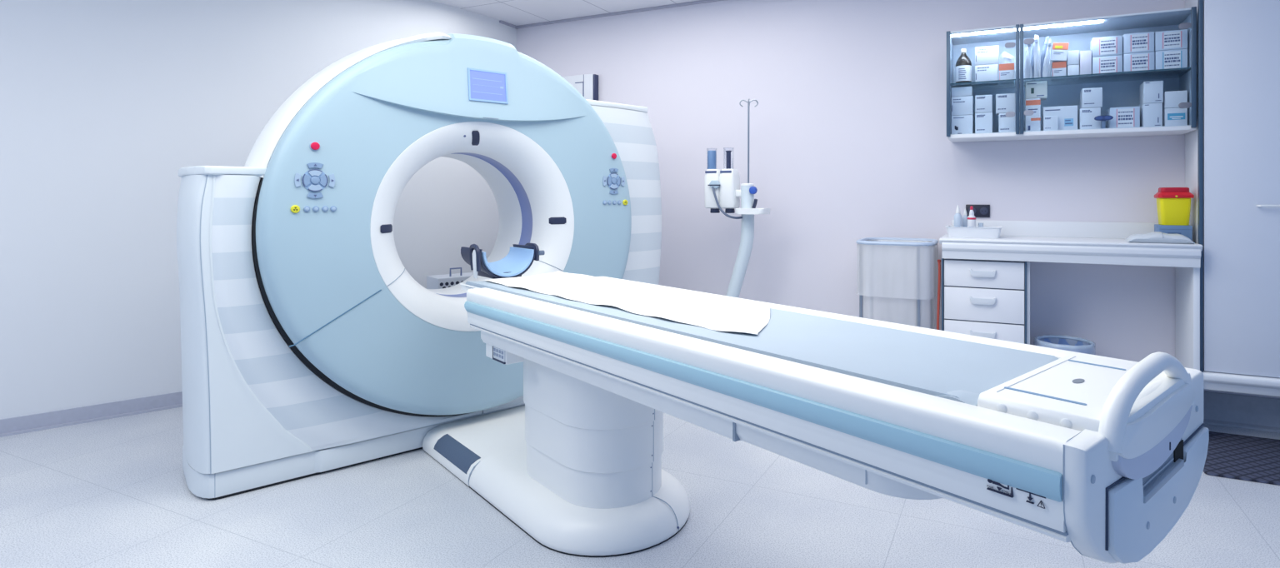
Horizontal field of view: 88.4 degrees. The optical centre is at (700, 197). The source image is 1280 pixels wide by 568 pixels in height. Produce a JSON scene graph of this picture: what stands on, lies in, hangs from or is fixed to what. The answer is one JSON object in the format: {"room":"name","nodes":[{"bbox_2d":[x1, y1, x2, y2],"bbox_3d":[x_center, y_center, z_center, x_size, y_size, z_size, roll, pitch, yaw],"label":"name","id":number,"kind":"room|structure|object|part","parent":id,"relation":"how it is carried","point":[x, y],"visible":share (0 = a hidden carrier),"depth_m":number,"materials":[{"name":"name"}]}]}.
{"room":"radiology room","nodes":[
{"label":"radiology room","id":0,"kind":"room"},
{"bbox_2d":[0,0,499,419],"bbox_3d":[-3.722,-0.115,3.531,5.698,2.749,0.272,0,0,-44],"label":"wall","id":1,"kind":"structure","parent":0,"point":[103,103],"depth_m":3.82,"materials":[{"name":"white paint"}]},
{"bbox_2d":[0,391,182,437],"bbox_3d":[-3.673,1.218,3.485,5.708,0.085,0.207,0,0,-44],"label":"baseboard","id":2,"kind":"structure","parent":1,"relation":"attached to","point":[40,422],"depth_m":3.68,"materials":[{"name":"grey plastic"}]},
{"bbox_2d":[499,22,516,49],"bbox_3d":[-1.695,-0.115,5.649,0.100,2.749,0.219,0,0,25],"label":"wall","id":3,"kind":"structure","parent":0,"point":[507,34],"depth_m":5.63,"materials":[{"name":"white paint"}]},
{"bbox_2d":[428,0,700,25],"bbox_3d":[-0.960,-1.529,2.080,8.569,0.080,6.320,0,0,25],"label":"ceiling","id":4,"kind":"structure","parent":0,"point":[517,12],"depth_m":5.14,"materials":[{"name":"paint"}]},
{"bbox_2d":[0,406,1279,567],"bbox_3d":[-0.960,1.300,2.080,8.569,0.080,6.320,0,0,25],"label":"floor","id":5,"kind":"structure","parent":0,"point":[113,492],"depth_m":2.58,"materials":[{"name":"tile"}]},
{"bbox_2d":[176,32,661,499],"bbox_3d":[-1.307,0.209,3.671,2.523,2.102,0.870,0,0,-42],"label":"scanner","id":6,"kind":"object","parent":5,"relation":"on","point":[309,347],"visible":0.91,"depth_m":3.00,"materials":[{"name":"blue plastic"}]},
{"bbox_3d":[-1.635,0.525,3.140,1.150,1.234,0.181,0,0,-42],"label":"striped panel","id":7,"kind":"part","parent":6,"relation":"part of","materials":[{"name":"white plastic"}]},
{"bbox_3d":[-0.904,0.298,4.134,1.304,1.688,0.681,0,0,-42],"label":"striped panel","id":8,"kind":"part","parent":6,"relation":"part of","materials":[{"name":"white plastic"}]},
{"bbox_2d":[704,99,769,298],"bbox_3d":[0.215,0.301,4.471,0.554,1.916,0.514,0,0,25],"label":"contrast injector","id":9,"kind":"object","parent":5,"relation":"on","point":[722,187],"visible":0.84,"depth_m":4.39,"materials":[{"name":"white plastic"}]},
{"bbox_2d":[705,170,716,173],"bbox_3d":[0.071,-0.170,4.447,0.080,0.016,0.010,0,0,25],"label":"print","id":10,"kind":"object","parent":9,"relation":"on","point":[706,172],"depth_m":4.44,"materials":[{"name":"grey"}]},
{"bbox_3d":[0.100,0.091,4.477,0.066,0.034,0.065,0,0,25],"label":"head knob","id":11,"kind":"part","parent":9,"relation":"part of","materials":[{"name":"black plastic"}]},
{"bbox_2d":[720,170,731,173],"bbox_3d":[0.171,-0.170,4.401,0.080,0.016,0.010,0,0,25],"label":"print","id":12,"kind":"object","parent":9,"relation":"on","point":[721,172],"depth_m":4.39,"materials":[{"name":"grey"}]},
{"bbox_3d":[0.200,0.091,4.431,0.066,0.034,0.065,0,0,25],"label":"head knob","id":13,"kind":"part","parent":9,"relation":"part of","materials":[{"name":"black plastic"}]},
{"bbox_3d":[0.257,-0.025,4.426,0.070,0.050,0.060,0,0,25],"label":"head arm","id":14,"kind":"part","parent":9,"relation":"part of","materials":[{"name":"white plastic"}]},
{"bbox_3d":[0.324,-0.360,4.407,0.014,0.560,0.013,0,0,25],"label":"drip rod","id":15,"kind":"part","parent":9,"relation":"part of","materials":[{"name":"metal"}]},
{"bbox_2d":[735,199,769,214],"bbox_3d":[0.349,0.062,4.340,0.233,0.101,0.224,0,0,0],"label":"tray","id":16,"kind":"object","parent":9,"relation":"on","point":[747,206],"depth_m":4.32,"materials":[{"name":"white plastic"}]},
{"bbox_3d":[0.346,-0.045,4.351,0.060,0.052,0.037,0,0,25],"label":"clamp knob","id":17,"kind":"part","parent":9,"relation":"part of","materials":[{"name":"plastic"}]},
{"bbox_2d":[422,276,1209,564],"bbox_3d":[-0.163,0.775,2.314,0.753,0.969,3.034,0,0,-42],"label":"table","id":18,"kind":"object","parent":5,"relation":"on","point":[1103,456],"visible":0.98,"depth_m":1.42,"materials":[{"name":"white plastic"}]},
{"bbox_3d":[-0.952,1.203,3.263,0.648,0.102,0.561,0,0,-42],"label":"floor plate","id":19,"kind":"part","parent":18,"relation":"part of","materials":[{"name":"white plastic"}]},
{"bbox_3d":[-0.787,0.603,2.566,0.006,0.070,0.100,0,0,-42],"label":"key plate","id":20,"kind":"part","parent":18,"relation":"part of","materials":[{"name":"plastic"}]},
{"bbox_2d":[460,242,544,279],"bbox_3d":[-0.962,0.298,3.154,0.336,0.166,0.252,0,0,-42],"label":"head rest","id":21,"kind":"object","parent":18,"relation":"on","point":[519,259],"visible":1,"depth_m":3.14,"materials":[{"name":"blue plastic"}]},
{"bbox_2d":[481,246,534,277],"bbox_3d":[-0.971,0.314,3.161,0.255,0.123,0.228,0,0,-42],"label":"cushion","id":22,"kind":"object","parent":21,"relation":"on","point":[518,260],"depth_m":3.16,"materials":[{"name":"blue plastic"}]},
{"bbox_3d":[-0.770,0.270,3.173,0.024,0.023,0.024,0,0,-42],"label":"flap knob","id":23,"kind":"part","parent":21,"relation":"part of","materials":[{"name":"plastic"}]},
{"bbox_2d":[465,280,1058,406],"bbox_3d":[-0.100,0.393,2.216,0.478,0.044,2.319,0,0,-42],"label":"mattress","id":24,"kind":"object","parent":18,"relation":"on","point":[956,370],"visible":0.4,"depth_m":1.62,"materials":[{"name":"grey plastic"}]},
{"bbox_2d":[479,270,769,334],"bbox_3d":[-0.301,0.372,2.492,0.410,0.018,1.660,0,0,-42],"label":"paper sheet","id":25,"kind":"object","parent":24,"relation":"on","point":[715,313],"visible":1,"depth_m":2.38,"materials":[{"name":"white paper"}]},
{"bbox_3d":[0.059,0.523,2.042,0.664,0.012,2.220,0,0,-42],"label":"rail","id":26,"kind":"part","parent":18,"relation":"part of","materials":[{"name":"white plastic"}]},
{"bbox_3d":[0.821,0.357,1.194,0.500,0.133,0.040,0,0,-42],"label":"push handle","id":27,"kind":"part","parent":18,"relation":"part of","materials":[{"name":"white plastic"}]},
{"bbox_3d":[0.823,0.397,1.192,0.475,0.074,0.034,0,0,-42],"label":"handle plate","id":28,"kind":"part","parent":18,"relation":"part of","materials":[{"name":"white plastic"}]},
{"bbox_3d":[0.855,0.536,1.209,0.586,0.158,0.017,0,0,-41],"label":"plate","id":29,"kind":"part","parent":18,"relation":"part of","materials":[{"name":"plastic"}]},
{"bbox_2d":[855,237,938,329],"bbox_3d":[1.240,0.764,4.126,0.470,0.992,0.433,0,0,25],"label":"waste bin","id":30,"kind":"object","parent":5,"relation":"on","point":[905,267],"visible":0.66,"depth_m":3.94,"materials":[{"name":"plastic"}]},
{"bbox_3d":[1.001,0.767,4.082,0.021,0.945,0.022,0,0,25],"label":"leg","id":31,"kind":"part","parent":30,"relation":"part of","materials":[{"name":"metal"}]},
{"bbox_3d":[1.293,0.767,3.887,0.021,0.945,0.022,0,0,25],"label":"leg","id":32,"kind":"part","parent":30,"relation":"part of","materials":[{"name":"metal"}]},
{"bbox_3d":[1.478,0.767,4.192,0.021,0.945,0.022,0,0,25],"label":"leg","id":33,"kind":"part","parent":30,"relation":"part of","materials":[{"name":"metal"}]},
{"bbox_2d":[941,258,1029,344],"bbox_3d":[1.719,0.812,3.953,0.468,0.896,0.412,0,0,25],"label":"drawer unit","id":34,"kind":"object","parent":5,"relation":"on","point":[983,298],"visible":0.59,"depth_m":3.77,"materials":[{"name":"white laminate"}]},
{"bbox_3d":[1.628,0.794,3.779,0.140,0.044,0.020,0,0,25],"label":"drawer handle","id":35,"kind":"part","parent":34,"relation":"part of","materials":[{"name":"plastic"}]},
{"bbox_3d":[1.628,0.598,3.779,0.140,0.044,0.020,0,0,25],"label":"drawer handle","id":36,"kind":"part","parent":34,"relation":"part of","materials":[{"name":"plastic"}]},
{"bbox_3d":[1.628,0.440,3.779,0.140,0.044,0.020,0,0,25],"label":"drawer handle","id":37,"kind":"part","parent":34,"relation":"part of","materials":[{"name":"plastic"}]},
{"bbox_3d":[1.638,0.831,3.796,0.425,0.209,0.019,0,0,25],"label":"drawer","id":38,"kind":"part","parent":34,"relation":"part of","materials":[{"name":"laminate"}]},
{"bbox_3d":[1.638,0.625,3.796,0.425,0.189,0.019,0,0,25],"label":"drawer","id":39,"kind":"part","parent":34,"relation":"part of","materials":[{"name":"laminate"}]},
{"bbox_3d":[1.638,0.448,3.796,0.425,0.151,0.019,0,0,25],"label":"drawer","id":40,"kind":"part","parent":34,"relation":"part of","materials":[{"name":"laminate"}]},
{"bbox_2d":[1035,335,1094,354],"bbox_3d":[2.080,1.038,3.750,0.314,0.443,0.313,0,0,25],"label":"waste bin","id":41,"kind":"object","parent":5,"relation":"on","point":[1062,342],"visible":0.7,"depth_m":3.79,"materials":[{"name":"blue plastic"}]},
{"bbox_2d":[939,220,1202,370],"bbox_3d":[2.063,0.704,3.781,1.256,1.112,0.449,0,0,25],"label":"countertop","id":42,"kind":"structure","parent":5,"relation":"on","point":[1087,242],"depth_m":3.62,"materials":[{"name":"white laminate"}]},
{"bbox_2d":[936,259,940,329],"bbox_3d":[1.418,0.810,3.902,0.026,0.876,0.020,0,0,25],"label":"hose","id":43,"kind":"object","parent":42,"relation":"hanging from","point":[938,260],"visible":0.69,"depth_m":3.90,"materials":[{"name":"rubber"}]},
{"bbox_2d":[945,225,1002,238],"bbox_3d":[1.657,0.209,3.971,0.314,0.064,0.237,0,0,25],"label":"tray","id":44,"kind":"object","parent":42,"relation":"on","point":[979,232],"visible":0.98,"depth_m":3.88,"materials":[{"name":"plastic"}]},
{"bbox_2d":[954,205,962,226],"bbox_3d":[1.581,0.144,4.023,0.048,0.187,0.048,0,0,25],"label":"squeeze bottle","id":45,"kind":"object","parent":44,"relation":"in","point":[957,217],"visible":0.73,"depth_m":4.01,"materials":[{"name":"white plastic"}]},
{"bbox_2d":[962,208,967,227],"bbox_3d":[1.637,0.154,4.052,0.036,0.167,0.036,0,0,25],"label":"squeeze bottle","id":46,"kind":"object","parent":44,"relation":"in","point":[965,217],"visible":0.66,"depth_m":4.04,"materials":[{"name":"white plastic"}]},
{"bbox_2d":[967,206,975,227],"bbox_3d":[1.643,0.146,3.972,0.050,0.182,0.050,0,0,25],"label":"squeeze bottle","id":47,"kind":"object","parent":44,"relation":"in","point":[971,218],"visible":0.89,"depth_m":3.96,"materials":[{"name":"plastic"}]},
{"bbox_3d":[1.984,0.311,3.600,1.236,0.098,0.049,0,0,25],"label":"rail","id":48,"kind":"part","parent":42,"relation":"part of","materials":[{"name":"white laminate"}]},
{"bbox_2d":[1125,231,1194,244],"bbox_3d":[2.423,0.212,3.465,0.285,0.058,0.151,0,0,25],"label":"pack","id":49,"kind":"object","parent":42,"relation":"on","point":[1154,237],"visible":1,"depth_m":3.42},
{"bbox_2d":[1154,224,1192,240],"bbox_3d":[2.572,0.197,3.570,0.148,0.089,0.131,0,0,25],"label":"box","id":50,"kind":"object","parent":42,"relation":"on","point":[1187,231],"visible":0.48,"depth_m":3.51,"materials":[{"name":"cardboard"}]},
{"bbox_2d":[1154,187,1194,225],"bbox_3d":[2.568,0.050,3.559,0.160,0.204,0.141,0,0,25],"label":"bin","id":51,"kind":"object","parent":50,"relation":"on","point":[1173,204],"visible":1,"depth_m":3.51,"materials":[{"name":"yellow plastic"}]},
{"bbox_3d":[2.569,-0.011,3.561,0.160,0.031,0.138,0,0,25],"label":"bin lid","id":52,"kind":"part","parent":51,"relation":"part of","materials":[{"name":"red plastic"}]},
{"bbox_3d":[2.630,0.782,3.544,0.028,0.955,0.390,0,0,25],"label":"panel","id":53,"kind":"part","parent":42,"relation":"part of","materials":[{"name":"white laminate"}]},
{"bbox_2d":[1202,431,1279,485],"bbox_3d":[2.839,1.254,3.078,0.910,0.012,0.656,0,0,25],"label":"floor mat","id":54,"kind":"object","parent":5,"relation":"on","point":[1248,458],"visible":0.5,"depth_m":3.13,"materials":[{"name":"black rubber"}]},
{"bbox_3d":[-1.753,0.973,4.663,0.510,0.575,0.406,0,0,-42],"label":"trolley","id":55,"kind":"object","parent":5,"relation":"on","visible":0},
{"bbox_2d":[426,267,473,289],"bbox_3d":[-1.694,0.587,4.608,0.375,0.195,0.221,0,0,-42],"label":"box","id":56,"kind":"object","parent":55,"relation":"on","point":[436,282],"visible":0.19,"depth_m":4.50,"materials":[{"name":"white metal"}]},
{"bbox_3d":[-1.697,0.520,4.552,0.088,0.060,0.013,0,0,-42],"label":"carry handle","id":57,"kind":"part","parent":56,"relation":"part of","materials":[{"name":"plastic"}]},
{"bbox_2d":[516,0,1279,399],"bbox_3d":[1.280,-0.115,4.460,6.500,2.749,0.121,0,0,25],"label":"wall","id":58,"kind":"structure","parent":0,"point":[849,142],"depth_m":4.53,"materials":[{"name":"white paint"}]},
{"bbox_2d":[562,74,598,100],"bbox_3d":[-1.005,-0.861,5.415,0.350,0.282,0.062,0,0,25],"label":"box","id":59,"kind":"object","parent":58,"relation":"attached to","point":[587,85],"visible":0.49,"depth_m":5.35,"materials":[{"name":"grey"}]},
{"bbox_3d":[-0.852,-0.862,5.349,0.016,0.273,0.054,0,0,25],"label":"rail","id":60,"kind":"part","parent":59,"relation":"part of","materials":[{"name":"metal"}]},
{"bbox_2d":[499,0,724,28],"bbox_3d":[0.483,-1.480,4.642,4.700,0.018,0.219,0,0,25],"label":"trim","id":61,"kind":"structure","parent":58,"relation":"attached to","point":[701,1],"depth_m":5.30,"materials":[{"name":"white"}]},
{"bbox_2d":[965,205,989,217],"bbox_3d":[1.761,0.088,4.163,0.141,0.080,0.014,0,0,25],"label":"wall socket","id":62,"kind":"object","parent":58,"relation":"attached to","point":[980,211],"visible":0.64,"depth_m":4.15,"materials":[{"name":"plastic"}]},
{"bbox_2d":[946,6,1196,142],"bbox_3d":[2.100,-0.672,3.821,1.226,0.640,0.343,0,0,25],"label":"upper cabinet","id":63,"kind":"object","parent":58,"relation":"attached to","point":[1120,89],"visible":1,"depth_m":3.82,"materials":[{"name":"grey metal"}]},
{"bbox_3d":[1.485,-0.677,3.926,0.022,0.630,0.013,0,0,25],"label":"door post","id":64,"kind":"part","parent":63,"relation":"part of","materials":[{"name":"metal"}]},
{"bbox_3d":[1.555,-0.677,4.075,0.012,0.600,0.314,0,0,25],"label":"panel","id":65,"kind":"part","parent":63,"relation":"part of","materials":[{"name":"metal"}]},
{"bbox_2d":[951,115,973,134],"bbox_3d":[1.611,-0.437,4.031,0.121,0.119,0.121,0,0,25],"label":"box","id":66,"kind":"object","parent":63,"relation":"on","point":[962,124],"visible":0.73,"depth_m":3.98,"materials":[{"name":"cardboard"}]},
{"bbox_2d":[951,95,973,115],"bbox_3d":[1.611,-0.554,4.031,0.121,0.114,0.121,0,0,25],"label":"box","id":67,"kind":"object","parent":66,"relation":"on","point":[961,106],"visible":0.89,"depth_m":3.98,"materials":[{"name":"grey"}]},
{"bbox_2d":[951,86,972,96],"bbox_3d":[1.610,-0.640,4.032,0.117,0.056,0.120,0,0,25],"label":"box","id":68,"kind":"object","parent":67,"relation":"on","point":[963,91],"visible":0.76,"depth_m":3.98,"materials":[{"name":"cardboard"}]},
{"bbox_2d":[955,48,971,83],"bbox_3d":[1.610,-0.795,4.010,0.093,0.223,0.094,0,0,25],"label":"bottle","id":69,"kind":"object","parent":63,"relation":"on","point":[963,64],"visible":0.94,"depth_m":3.97,"materials":[{"name":"brown glass"}]},
{"bbox_2d":[975,112,992,133],"bbox_3d":[1.722,-0.441,3.980,0.095,0.128,0.121,0,0,25],"label":"box","id":70,"kind":"object","parent":63,"relation":"on","point":[983,121],"visible":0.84,"depth_m":3.93,"materials":[{"name":"grey"}]},
{"bbox_2d":[975,95,992,113],"bbox_3d":[1.721,-0.559,3.980,0.094,0.105,0.121,0,0,25],"label":"box","id":71,"kind":"object","parent":70,"relation":"on","point":[983,103],"visible":0.92,"depth_m":3.93,"materials":[{"name":"grey"}]},
{"bbox_2d":[975,64,998,81],"bbox_3d":[1.735,-0.737,3.974,0.125,0.108,0.121,0,0,25],"label":"box","id":72,"kind":"object","parent":63,"relation":"on","point":[982,72],"visible":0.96,"depth_m":3.92,"materials":[{"name":"grey"}]},
{"bbox_2d":[975,45,999,66],"bbox_3d":[1.737,-0.847,3.973,0.129,0.109,0.121,0,0,25],"label":"box","id":73,"kind":"object","parent":72,"relation":"on","point":[989,55],"visible":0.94,"depth_m":3.92,"materials":[{"name":"grey"}]},
{"bbox_2d":[999,63,1014,79],"bbox_3d":[1.825,-0.734,3.910,0.081,0.102,0.121,0,0,25],"label":"box","id":74,"kind":"object","parent":63,"relation":"on","point":[1006,70],"visible":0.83,"depth_m":3.86,"materials":[{"name":"grey"}]},
{"bbox_2d":[1000,51,1014,64],"bbox_3d":[1.818,-0.826,3.886,0.067,0.078,0.060,0,0,-15],"label":"pouch","id":75,"kind":"object","parent":74,"relation":"on","point":[1006,57],"visible":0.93,"depth_m":3.87,"materials":[{"name":"white"}]},
{"bbox_2d":[998,113,1015,132],"bbox_3d":[1.836,-0.437,3.927,0.090,0.120,0.121,0,0,25],"label":"box","id":76,"kind":"object","parent":63,"relation":"on","point":[1006,124],"visible":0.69,"depth_m":3.88,"materials":[{"name":"grey"}]},
{"bbox_2d":[995,93,1015,115],"bbox_3d":[1.830,-0.555,3.930,0.105,0.114,0.121,0,0,25],"label":"box","id":77,"kind":"object","parent":76,"relation":"on","point":[1005,102],"visible":0.96,"depth_m":3.88,"materials":[{"name":"grey"}]},
{"bbox_3d":[1.824,-0.677,3.769,0.018,0.630,0.013,0,0,25],"label":"door post","id":78,"kind":"part","parent":63,"relation":"part of","materials":[{"name":"metal"}]},
{"bbox_3d":[1.843,-0.677,3.761,0.018,0.630,0.013,0,0,25],"label":"door post","id":79,"kind":"part","parent":63,"relation":"part of","materials":[{"name":"metal"}]},
{"bbox_2d":[1024,44,1030,78],"bbox_3d":[1.900,-0.803,3.804,0.037,0.239,0.029,0,0,25],"label":"pouch","id":80,"kind":"object","parent":63,"relation":"on","point":[1027,67],"visible":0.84,"depth_m":3.80,"materials":[{"name":"plastic"}]},
{"bbox_2d":[951,20,1103,36],"bbox_3d":[1.873,-0.972,3.794,0.785,0.008,0.020,0,0,25],"label":"strip light","id":81,"kind":"object","parent":63,"relation":"on","point":[974,32],"depth_m":3.77,"materials":[{"name":"white plastic"}]},
{"bbox_2d":[1025,47,1032,78],"bbox_3d":[1.919,-0.779,3.831,0.042,0.192,0.028,0,0,25],"label":"pouch","id":82,"kind":"object","parent":63,"relation":"on","point":[1031,72],"visible":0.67,"depth_m":3.82,"materials":[{"name":"plastic"}]},
{"bbox_2d":[1030,45,1034,77],"bbox_3d":[1.956,-0.798,3.852,0.032,0.230,0.032,0,0,-15],"label":"pouch","id":83,"kind":"object","parent":63,"relation":"on","point":[1032,56],"visible":0.47,"depth_m":3.85,"materials":[{"name":"plastic"}]},
{"bbox_2d":[1025,98,1040,131],"bbox_3d":[1.961,-0.476,3.869,0.077,0.197,0.121,0,0,25],"label":"box","id":84,"kind":"object","parent":63,"relation":"on","point":[1032,122],"visible":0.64,"depth_m":3.81,"materials":[{"name":"grey"}]},
{"bbox_2d":[1025,80,1047,100],"bbox_3d":[1.977,-0.623,3.862,0.110,0.096,0.121,0,0,25],"label":"box","id":85,"kind":"object","parent":84,"relation":"on","point":[1032,89],"visible":0.95,"depth_m":3.81,"materials":[{"name":"grey"}]},
{"bbox_2d":[1033,35,1038,77],"bbox_3d":[1.938,-0.811,3.787,0.025,0.256,0.028,0,0,6],"label":"pouch","id":86,"kind":"object","parent":63,"relation":"on","point":[1036,37],"visible":0.97,"depth_m":3.78,"materials":[{"name":"plastic"}]},
{"bbox_2d":[1037,44,1040,77],"bbox_3d":[1.962,-0.798,3.814,0.032,0.230,0.028,0,0,25],"label":"pouch","id":87,"kind":"object","parent":63,"relation":"on","point":[1039,55],"visible":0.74,"depth_m":3.80,"materials":[{"name":"plastic"}]},
{"bbox_2d":[1040,35,1049,77],"bbox_3d":[2.007,-0.812,3.829,0.048,0.258,0.026,0,0,38],"label":"pouch","id":88,"kind":"object","parent":63,"relation":"on","point":[1045,46],"visible":0.73,"depth_m":3.82,"materials":[{"name":"plastic"}]},
{"bbox_2d":[1042,39,1052,77],"bbox_3d":[1.990,-0.796,3.761,0.048,0.225,0.027,0,0,43],"label":"pouch","id":89,"kind":"object","parent":63,"relation":"on","point":[1046,64],"visible":0.99,"depth_m":3.76,"materials":[{"name":"plastic"}]},
{"bbox_2d":[1047,59,1053,76],"bbox_3d":[2.022,-0.755,3.784,0.063,0.144,0.028,0,0,25],"label":"pouch","id":90,"kind":"object","parent":63,"relation":"on","point":[1050,62],"visible":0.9,"depth_m":3.78,"materials":[{"name":"plastic"}]},
{"bbox_2d":[1043,115,1058,130],"bbox_3d":[2.013,-0.420,3.768,0.073,0.086,0.041,0,0,25],"label":"box","id":91,"kind":"object","parent":63,"relation":"on","point":[1050,123],"visible":0.79,"depth_m":3.75,"materials":[{"name":"grey"}]},
{"bbox_2d":[1050,61,1065,76],"bbox_3d":[2.082,-0.729,3.813,0.071,0.092,0.121,0,0,25],"label":"box","id":92,"kind":"object","parent":63,"relation":"on","point":[1058,68],"visible":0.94,"depth_m":3.76,"materials":[{"name":"grey"}]},
{"bbox_2d":[1050,42,1069,62],"bbox_3d":[2.073,-0.832,3.788,0.092,0.110,0.094,0,0,25],"label":"box","id":93,"kind":"object","parent":92,"relation":"on","point":[1059,50],"visible":0.98,"depth_m":3.75,"materials":[{"name":"grey"}]},
{"bbox_2d":[1042,105,1077,130],"bbox_3d":[2.094,-0.450,3.824,0.174,0.145,0.121,0,0,25],"label":"box","id":94,"kind":"object","parent":63,"relation":"on","point":[1067,115],"visible":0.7,"depth_m":3.76,"materials":[{"name":"grey"}]},
{"bbox_2d":[950,68,1190,90],"bbox_3d":[2.106,-0.679,3.828,1.194,0.007,0.297,0,0,25],"label":"glass shelf","id":95,"kind":"object","parent":63,"relation":"attached to","point":[1169,75],"depth_m":3.81,"materials":[{"name":"clear glass"}]},
{"bbox_2d":[1065,65,1079,75],"bbox_3d":[2.143,-0.718,3.775,0.057,0.069,0.100,0,0,25],"label":"box","id":96,"kind":"object","parent":63,"relation":"on","point":[1071,69],"visible":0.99,"depth_m":3.73,"materials":[{"name":"cardboard"}]},
{"bbox_2d":[1065,50,1079,68],"bbox_3d":[2.142,-0.794,3.775,0.059,0.081,0.100,0,0,25],"label":"box","id":97,"kind":"object","parent":96,"relation":"on","point":[1072,58],"visible":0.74,"depth_m":3.73,"materials":[{"name":"cardboard"}]},
{"bbox_2d":[1078,50,1091,74],"bbox_3d":[2.202,-0.755,3.758,0.057,0.144,0.120,0,0,25],"label":"box","id":98,"kind":"object","parent":63,"relation":"on","point":[1085,57],"visible":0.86,"depth_m":3.70,"materials":[{"name":"cardboard"}]},
{"bbox_2d":[1078,107,1100,129],"bbox_3d":[2.223,-0.440,3.748,0.101,0.126,0.121,0,0,25],"label":"box","id":99,"kind":"object","parent":63,"relation":"on","point":[1086,116],"visible":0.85,"depth_m":3.70,"materials":[{"name":"grey"}]},
{"bbox_2d":[1080,87,1102,108],"bbox_3d":[2.231,-0.560,3.744,0.099,0.111,0.121,0,0,25],"label":"box","id":100,"kind":"object","parent":99,"relation":"on","point":[1089,97],"visible":0.9,"depth_m":3.69,"materials":[{"name":"grey"}]},
{"bbox_2d":[1094,115,1113,128],"bbox_3d":[2.232,-0.414,3.630,0.089,0.074,0.022,0,0,25],"label":"goggles","id":101,"kind":"object","parent":63,"relation":"on","point":[1103,118],"visible":0.98,"depth_m":3.63,"materials":[{"name":"blue plastic"}]},
{"bbox_3d":[2.232,-0.438,3.631,0.089,0.027,0.020,0,0,25],"label":"goggle frame","id":102,"kind":"part","parent":101,"relation":"part of","materials":[{"name":"blue plastic"}]},
{"bbox_2d":[1091,55,1122,74],"bbox_3d":[2.297,-0.735,3.713,0.142,0.104,0.121,0,0,25],"label":"box","id":103,"kind":"object","parent":63,"relation":"on","point":[1108,63],"visible":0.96,"depth_m":3.66,"materials":[{"name":"grey"}]},
{"bbox_2d":[1090,35,1122,58],"bbox_3d":[2.297,-0.842,3.713,0.142,0.108,0.121,0,0,25],"label":"box","id":104,"kind":"object","parent":103,"relation":"on","point":[1104,46],"visible":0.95,"depth_m":3.66,"materials":[{"name":"grey"}]},
{"bbox_2d":[1106,106,1139,128],"bbox_3d":[2.371,-0.438,3.679,0.141,0.121,0.121,0,0,25],"label":"box","id":105,"kind":"object","parent":63,"relation":"on","point":[1127,117],"visible":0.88,"depth_m":3.62,"materials":[{"name":"grey cardboard"}]},
{"bbox_2d":[1122,51,1154,71],"bbox_3d":[2.432,-0.738,3.651,0.142,0.109,0.121,0,0,25],"label":"box","id":106,"kind":"object","parent":63,"relation":"on","point":[1140,61],"visible":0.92,"depth_m":3.60,"materials":[{"name":"grey"}]},
{"bbox_2d":[1122,31,1154,55],"bbox_3d":[2.431,-0.848,3.651,0.141,0.109,0.121,0,0,25],"label":"box","id":107,"kind":"object","parent":106,"relation":"on","point":[1137,42],"visible":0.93,"depth_m":3.60,"materials":[{"name":"grey"}]},
{"bbox_2d":[1140,103,1162,127],"bbox_3d":[2.489,-0.444,3.625,0.088,0.134,0.121,0,0,25],"label":"box","id":108,"kind":"object","parent":63,"relation":"on","point":[1151,114],"visible":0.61,"depth_m":3.57,"materials":[{"name":"grey"}]},
{"bbox_2d":[1140,80,1163,105],"bbox_3d":[2.491,-0.572,3.624,0.089,0.119,0.121,0,0,25],"label":"box","id":109,"kind":"object","parent":108,"relation":"on","point":[1150,92],"visible":0.91,"depth_m":3.57,"materials":[{"name":"grey"}]},
{"bbox_2d":[1154,49,1187,69],"bbox_3d":[2.566,-0.739,3.589,0.143,0.111,0.121,0,0,25],"label":"box","id":110,"kind":"object","parent":63,"relation":"on","point":[1177,58],"visible":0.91,"depth_m":3.54,"materials":[{"name":"grey"}]},
{"bbox_2d":[1154,29,1187,52],"bbox_3d":[2.565,-0.847,3.590,0.144,0.104,0.121,0,0,25],"label":"box","id":111,"kind":"object","parent":110,"relation":"on","point":[1174,39],"visible":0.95,"depth_m":3.54,"materials":[{"name":"grey"}]},
{"bbox_2d":[1162,107,1187,125],"bbox_3d":[2.585,-0.429,3.581,0.099,0.103,0.121,0,0,25],"label":"box","id":112,"kind":"object","parent":63,"relation":"on","point":[1171,117],"visible":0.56,"depth_m":3.53,"materials":[{"name":"cardboard"}]},
{"bbox_2d":[1161,90,1187,109],"bbox_3d":[2.585,-0.526,3.581,0.099,0.090,0.120,0,0,25],"label":"box","id":113,"kind":"object","parent":112,"relation":"on","point":[1171,99],"visible":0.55,"depth_m":3.53,"materials":[{"name":"cardboard"}]},
{"bbox_3d":[2.652,-0.677,3.568,0.012,0.600,0.314,0,0,25],"label":"panel","id":114,"kind":"part","parent":63,"relation":"part of","materials":[{"name":"metal"}]},
{"bbox_3d":[2.575,-0.677,3.422,0.022,0.630,0.013,0,0,25],"label":"door post","id":115,"kind":"part","parent":63,"relation":"part of","materials":[{"name":"metal"}]},
{"bbox_2d":[1185,0,1279,397],"bbox_3d":[3.292,-0.073,3.240,1.424,2.143,0.402,0,0,25],"label":"tall cabinet","id":116,"kind":"object","parent":58,"relation":"attached to","point":[1232,154],"visible":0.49,"depth_m":3.32,"materials":[{"name":"white laminate"}]},
{"bbox_3d":[3.292,0.949,3.236,1.422,0.099,0.372,0,0,25],"label":"moulding","id":117,"kind":"part","parent":116,"relation":"part of","materials":[{"name":"white laminate"}]},
{"bbox_3d":[2.844,0.044,3.243,0.142,0.012,0.031,0,0,25],"label":"door handle","id":118,"kind":"part","parent":116,"relation":"part of","materials":[{"name":"white plastic"}]},
{"bbox_2d":[1203,391,1279,433],"bbox_3d":[1.291,1.175,4.364,6.400,0.170,0.047,0,0,25],"label":"baseboard","id":119,"kind":"structure","parent":58,"relation":"attached to","point":[1258,413],"depth_m":3.59,"materials":[{"name":"grey plastic"}]}
]}

